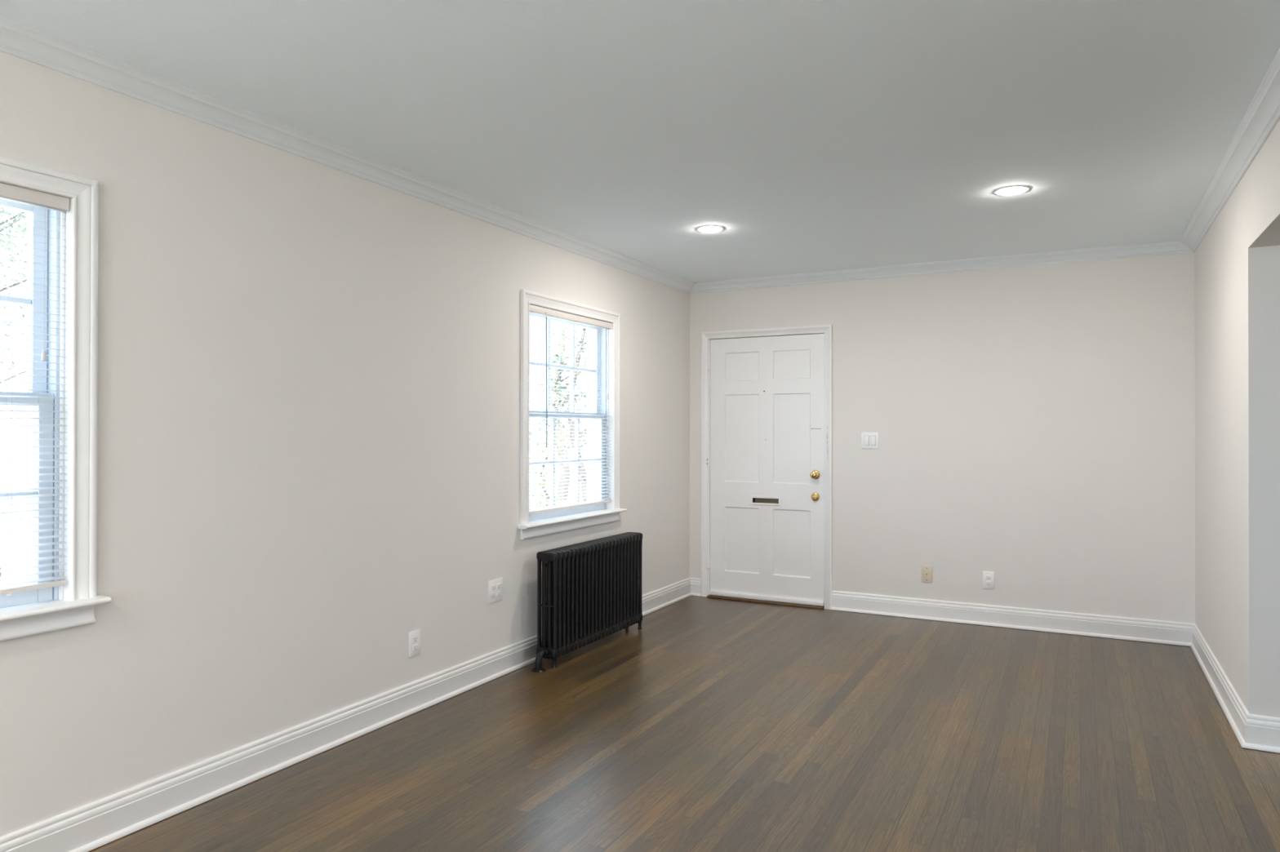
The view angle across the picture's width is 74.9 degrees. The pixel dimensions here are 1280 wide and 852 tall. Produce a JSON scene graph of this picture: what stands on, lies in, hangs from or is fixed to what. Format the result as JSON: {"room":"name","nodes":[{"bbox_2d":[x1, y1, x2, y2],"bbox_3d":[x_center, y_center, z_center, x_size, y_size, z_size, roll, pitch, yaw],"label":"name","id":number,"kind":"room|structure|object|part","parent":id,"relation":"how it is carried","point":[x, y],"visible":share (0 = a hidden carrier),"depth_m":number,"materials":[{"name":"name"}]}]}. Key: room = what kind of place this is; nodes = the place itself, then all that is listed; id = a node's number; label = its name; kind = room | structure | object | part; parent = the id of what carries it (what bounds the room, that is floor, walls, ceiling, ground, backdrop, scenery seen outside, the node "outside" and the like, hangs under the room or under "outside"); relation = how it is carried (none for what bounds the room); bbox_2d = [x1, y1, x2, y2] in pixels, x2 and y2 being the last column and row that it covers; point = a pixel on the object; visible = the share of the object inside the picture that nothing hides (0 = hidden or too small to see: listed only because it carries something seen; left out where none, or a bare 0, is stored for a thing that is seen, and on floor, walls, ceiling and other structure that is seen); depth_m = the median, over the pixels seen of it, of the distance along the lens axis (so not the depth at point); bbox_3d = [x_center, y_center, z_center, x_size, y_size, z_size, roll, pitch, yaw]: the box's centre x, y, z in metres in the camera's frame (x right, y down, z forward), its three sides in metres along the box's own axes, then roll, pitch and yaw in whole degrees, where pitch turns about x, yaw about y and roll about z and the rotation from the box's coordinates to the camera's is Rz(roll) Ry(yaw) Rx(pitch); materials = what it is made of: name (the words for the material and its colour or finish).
{"room":"empty living room","nodes":[
{"label":"empty living room","id":0,"kind":"room"},
{"bbox_2d":[0,51,689,837],"bbox_3d":[-1.563,0.092,3.169,0.200,2.474,8.360,0,0,28],"label":"wall","id":1,"kind":"structure","parent":0,"point":[308,377],"depth_m":3.25,"materials":[{"name":"paint"}]},
{"bbox_2d":[0,155,111,641],"bbox_3d":[-2.060,-0.079,2.192,0.290,1.395,1.151,0,0,28],"label":"window","id":2,"kind":"structure","parent":1,"relation":"in","point":[71,605],"depth_m":2.58,"materials":[{"name":"paint"}]},
{"bbox_3d":[-2.074,-0.386,2.201,0.035,0.639,0.921,0,0,28],"label":"sash","id":3,"kind":"part","parent":2,"relation":"part of","materials":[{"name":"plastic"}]},
{"bbox_3d":[-2.041,0.216,2.181,0.034,0.639,0.921,0,0,28],"label":"sash","id":4,"kind":"part","parent":2,"relation":"part of","materials":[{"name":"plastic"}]},
{"bbox_2d":[0,182,69,596],"bbox_3d":[-1.993,-0.104,2.157,0.042,1.202,0.955,0,0,28],"label":"window blind","id":5,"kind":"object","parent":2,"relation":"attached to","point":[8,192],"visible":1,"depth_m":2.49,"materials":[{"name":"plastic"}]},
{"bbox_3d":[-1.846,-0.092,2.447,0.028,1.145,0.001,0,0,28],"label":"ladder cord","id":6,"kind":"part","parent":5,"relation":"part of","materials":[{"name":"white fabric"}]},
{"bbox_3d":[-1.999,0.481,2.157,0.026,0.016,0.955,0,0,28],"label":"rail","id":7,"kind":"part","parent":5,"relation":"part of","materials":[{"name":"plastic"}]},
{"bbox_3d":[-1.791,-0.429,2.512,0.014,0.467,0.014,0,0,28],"label":"lift cord","id":8,"kind":"part","parent":5,"relation":"part of","materials":[{"name":"white fabric"}]},
{"bbox_2d":[0,577,691,851],"bbox_3d":[-1.454,1.259,3.127,0.030,0.136,8.000,0,0,28],"label":"baseboard","id":9,"kind":"structure","parent":1,"relation":"attached to","point":[91,826],"depth_m":3.15,"materials":[{"name":"paint"}]},
{"bbox_2d":[0,15,695,293],"bbox_3d":[-1.426,-1.113,3.126,0.086,0.065,8.000,0,0,28],"label":"trim","id":10,"kind":"structure","parent":1,"relation":"attached to","point":[17,39],"depth_m":3.16,"materials":[{"name":"wood"}]},
{"bbox_2d":[408,629,420,657],"bbox_3d":[-1.054,1.017,3.910,0.009,0.116,0.073,0,0,28],"label":"wall outlet","id":11,"kind":"object","parent":1,"relation":"attached to","point":[415,636],"visible":1,"depth_m":3.90,"materials":[{"name":"white plastic"}]},
{"bbox_2d":[413,644,417,651],"bbox_3d":[-1.052,1.036,3.909,0.004,0.028,0.033,0,0,28],"label":"receptacle","id":12,"kind":"object","parent":11,"relation":"attached to","point":[415,646],"depth_m":3.91,"materials":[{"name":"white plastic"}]},
{"bbox_2d":[413,635,417,643],"bbox_3d":[-1.052,0.997,3.909,0.004,0.028,0.033,0,0,28],"label":"receptacle","id":13,"kind":"object","parent":11,"relation":"attached to","point":[415,637],"depth_m":3.91,"materials":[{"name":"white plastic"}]},
{"bbox_2d":[488,577,502,604],"bbox_3d":[-0.769,0.876,4.450,0.009,0.118,0.121,0,0,28],"label":"wall outlet","id":14,"kind":"object","parent":1,"relation":"attached to","point":[495,587],"visible":1,"depth_m":4.44,"materials":[{"name":"white plastic"}]},
{"bbox_2d":[491,591,495,598],"bbox_3d":[-0.778,0.896,4.429,0.004,0.028,0.033,0,0,28],"label":"receptacle","id":15,"kind":"object","parent":14,"relation":"attached to","point":[493,593],"depth_m":4.43,"materials":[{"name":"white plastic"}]},
{"bbox_2d":[491,584,495,591],"bbox_3d":[-0.778,0.857,4.429,0.004,0.028,0.033,0,0,28],"label":"receptacle","id":16,"kind":"object","parent":14,"relation":"attached to","point":[493,586],"depth_m":4.43,"materials":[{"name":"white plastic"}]},
{"bbox_2d":[496,590,500,596],"bbox_3d":[-0.757,0.896,4.469,0.004,0.028,0.033,0,0,28],"label":"receptacle","id":17,"kind":"object","parent":14,"relation":"attached to","point":[498,592],"depth_m":4.47,"materials":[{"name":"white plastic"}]},
{"bbox_2d":[496,583,500,589],"bbox_3d":[-0.756,0.857,4.470,0.004,0.028,0.033,0,0,28],"label":"receptacle","id":18,"kind":"object","parent":14,"relation":"attached to","point":[498,585],"depth_m":4.47,"materials":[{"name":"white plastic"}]},
{"bbox_2d":[517,288,626,539],"bbox_3d":[-0.484,-0.062,5.186,0.290,1.395,1.151,0,0,28],"label":"window","id":19,"kind":"structure","parent":1,"relation":"in","point":[536,525],"depth_m":5.31,"materials":[{"name":"paint"}]},
{"bbox_3d":[-0.497,-0.369,5.195,0.035,0.639,0.921,0,0,28],"label":"sash","id":20,"kind":"part","parent":19,"relation":"part of","materials":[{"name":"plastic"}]},
{"bbox_3d":[-0.465,0.233,5.175,0.034,0.639,0.921,0,0,28],"label":"sash","id":21,"kind":"part","parent":19,"relation":"part of","materials":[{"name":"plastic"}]},
{"bbox_2d":[528,304,612,516],"bbox_3d":[-0.417,-0.086,5.149,0.044,1.206,0.960,0,0,28],"label":"window blind","id":22,"kind":"object","parent":19,"relation":"attached to","point":[535,309],"visible":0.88,"depth_m":5.10,"materials":[{"name":"plastic"}]},
{"bbox_3d":[-0.572,-0.079,4.866,0.028,1.145,0.001,0,0,28],"label":"ladder cord","id":23,"kind":"part","parent":22,"relation":"part of","materials":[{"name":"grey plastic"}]},
{"bbox_3d":[-0.423,0.497,5.151,0.026,0.016,0.955,0,0,28],"label":"rail","id":24,"kind":"part","parent":22,"relation":"part of","materials":[{"name":"plastic"}]},
{"bbox_3d":[-0.421,-0.077,5.154,0.028,1.145,0.001,0,0,28],"label":"ladder cord","id":25,"kind":"part","parent":22,"relation":"part of","materials":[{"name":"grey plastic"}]},
{"bbox_3d":[-0.270,-0.076,5.441,0.028,1.145,0.001,0,0,28],"label":"ladder cord","id":26,"kind":"part","parent":22,"relation":"part of","materials":[{"name":"white fabric"}]},
{"bbox_2d":[0,0,1279,283],"bbox_3d":[1.323,-1.179,1.656,6.720,0.060,8.360,0,0,28],"label":"ceiling","id":27,"kind":"structure","parent":0,"point":[820,135],"depth_m":2.92,"materials":[{"name":"paint"}]},
{"bbox_2d":[696,225,724,232],"bbox_3d":[0.405,-1.129,4.806,0.164,0.011,0.164,0,0,28],"label":"recessed light","id":28,"kind":"object","parent":27,"relation":"in","point":[708,228],"visible":1,"depth_m":4.78,"materials":[{"name":"white plastic"}]},
{"bbox_2d":[698,226,721,232],"bbox_3d":[0.405,-1.129,4.806,0.133,0.010,0.133,0,0,28],"label":"diffuser","id":29,"kind":"object","parent":28,"relation":"attached to","point":[704,229],"depth_m":4.78,"materials":[{"name":"white plastic"}]},
{"bbox_2d":[993,185,1030,195],"bbox_3d":[1.793,-1.131,4.030,0.164,0.011,0.164,0,0,28],"label":"recessed light","id":30,"kind":"object","parent":27,"relation":"in","point":[1017,189],"visible":1,"depth_m":4.01,"materials":[{"name":"white plastic"}]},
{"bbox_2d":[996,186,1026,195],"bbox_3d":[1.793,-1.131,4.030,0.133,0.010,0.133,0,0,28],"label":"diffuser","id":31,"kind":"object","parent":30,"relation":"attached to","point":[1005,190],"depth_m":4.01,"materials":[{"name":"white plastic"}]},
{"bbox_2d":[88,595,1279,851],"bbox_3d":[1.320,1.350,1.644,6.720,0.050,8.360,0,0,28],"label":"floor","id":32,"kind":"structure","parent":0,"point":[713,725],"depth_m":3.36,"materials":[{"name":"brown wood"}]},
{"bbox_2d":[530,532,642,672],"bbox_3d":[-0.298,1.022,5.063,0.130,0.636,1.196,0,0,28],"label":"radiator","id":33,"kind":"object","parent":32,"relation":"on","point":[592,589],"visible":1,"depth_m":4.93,"materials":[{"name":"black metal"}]},
{"bbox_3d":[-0.473,1.295,4.625,0.029,0.085,0.030,0,0,28],"label":"leg","id":34,"kind":"part","parent":33,"relation":"part of","materials":[{"name":"black metal"}]},
{"bbox_3d":[-0.001,1.300,5.522,0.029,0.085,0.030,0,0,28],"label":"leg","id":35,"kind":"part","parent":33,"relation":"part of","materials":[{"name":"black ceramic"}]},
{"bbox_2d":[689,252,1195,623],"bbox_3d":[2.002,0.110,5.925,3.542,2.474,0.160,0,0,28],"label":"wall","id":36,"kind":"structure","parent":0,"point":[1034,424],"depth_m":5.59,"materials":[{"name":"paint"}]},
{"bbox_2d":[701,324,832,609],"bbox_3d":[0.973,0.302,6.426,1.043,2.093,0.230,0,0,28],"label":"door","id":37,"kind":"structure","parent":36,"relation":"in","point":[766,393],"depth_m":6.38,"materials":[{"name":"paint"}]},
{"bbox_3d":[1.288,0.361,6.176,0.068,0.068,0.067,0,0,28],"label":"knob","id":38,"kind":"part","parent":37,"relation":"part of","materials":[{"name":"gold metal"}]},
{"bbox_2d":[861,432,878,448],"bbox_3d":[1.655,0.104,6.012,0.121,0.117,0.010,0,0,28],"label":"light switch","id":39,"kind":"object","parent":36,"relation":"attached to","point":[868,440],"visible":1,"depth_m":6.01,"materials":[{"name":"white plastic"}]},
{"bbox_2d":[921,565,932,582],"bbox_3d":[1.999,1.034,5.822,0.071,0.114,0.016,0,0,28],"label":"cable jack plate","id":40,"kind":"object","parent":36,"relation":"attached to","point":[926,571],"visible":1,"depth_m":5.82,"materials":[{"name":"beige plastic"}]},
{"bbox_2d":[690,240,1192,293],"bbox_3d":[1.876,-1.095,5.859,3.382,0.065,0.086,0,0,28],"label":"trim","id":41,"kind":"structure","parent":36,"relation":"attached to","point":[1176,246],"depth_m":5.71,"materials":[{"name":"wood"}]},
{"bbox_2d":[689,577,1194,646],"bbox_3d":[1.886,1.276,5.872,3.382,0.136,0.030,0,0,28],"label":"baseboard","id":42,"kind":"structure","parent":36,"relation":"attached to","point":[1178,633],"depth_m":5.55,"materials":[{"name":"paint"}]},
{"bbox_2d":[982,571,994,589],"bbox_3d":[2.354,1.041,5.639,0.071,0.114,0.009,0,0,28],"label":"wall outlet","id":43,"kind":"object","parent":36,"relation":"attached to","point":[988,577],"visible":1,"depth_m":5.64,"materials":[{"name":"white plastic"}]},
{"bbox_2d":[986,581,991,585],"bbox_3d":[2.353,1.061,5.637,0.033,0.028,0.004,0,0,28],"label":"receptacle","id":44,"kind":"object","parent":43,"relation":"attached to","point":[988,583],"depth_m":5.64,"materials":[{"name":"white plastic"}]},
{"bbox_2d":[986,575,991,579],"bbox_3d":[2.353,1.022,5.637,0.033,0.028,0.004,0,0,28],"label":"receptacle","id":45,"kind":"object","parent":43,"relation":"attached to","point":[988,577],"depth_m":5.64,"materials":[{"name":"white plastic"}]},
{"bbox_2d":[1194,120,1279,718],"bbox_3d":[1.551,0.087,1.439,0.160,2.474,8.200,0,0,28],"label":"wall","id":46,"kind":"structure","parent":0,"point":[1237,262],"depth_m":3.59,"materials":[{"name":"paint"}]},
{"bbox_2d":[1179,48,1279,252],"bbox_3d":[1.490,-1.116,1.590,0.086,0.065,8.000,0,0,28],"label":"trim","id":47,"kind":"structure","parent":46,"relation":"attached to","point":[1262,115],"depth_m":3.38,"materials":[{"name":"wood"}]},
{"bbox_2d":[1190,623,1279,753],"bbox_3d":[1.583,1.255,1.528,0.190,0.136,8.000,0,0,28],"label":"baseboard","id":48,"kind":"structure","parent":46,"relation":"attached to","point":[1257,732],"depth_m":3.68,"materials":[{"name":"paint"}]},
{"label":"outside","id":49,"kind":"structure","parent":0,"visible":0},
{"bbox_2d":[0,457,586,584],"bbox_3d":[-2.864,1.967,11.212,70.000,0.100,75.000,0,0,28],"label":"lawn","id":50,"kind":"structure","parent":49,"point":[8,486],"depth_m":17.93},
{"bbox_2d":[0,207,26,584],"bbox_3d":[-6.042,-0.374,7.246,3.358,4.557,2.735,0,0,11],"label":"tree","id":51,"kind":"object","parent":50,"relation":"on","point":[19,228],"visible":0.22,"depth_m":7.37,"materials":[{"name":"grey plant"}]},
{"bbox_2d":[528,422,582,509],"bbox_3d":[-1.507,0.939,14.952,1.581,2.021,1.516,0,0,28],"label":"bush","id":52,"kind":"object","parent":50,"relation":"on","point":[556,433],"visible":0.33,"depth_m":14.82,"materials":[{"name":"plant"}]},
{"bbox_2d":[529,328,586,500],"bbox_3d":[-2.039,-0.320,22.252,2.089,4.629,2.736,0,0,-27],"label":"tree","id":53,"kind":"object","parent":50,"relation":"on","point":[559,377],"visible":0.32,"depth_m":22.11,"materials":[{"name":"grey plant"}]},
{"bbox_2d":[529,323,586,501],"bbox_3d":[-1.034,-0.102,12.770,1.916,4.081,1.872,0,0,5],"label":"tree","id":54,"kind":"object","parent":50,"relation":"on","point":[580,342],"visible":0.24,"depth_m":12.65,"materials":[{"name":"grey plant"}]}
]}

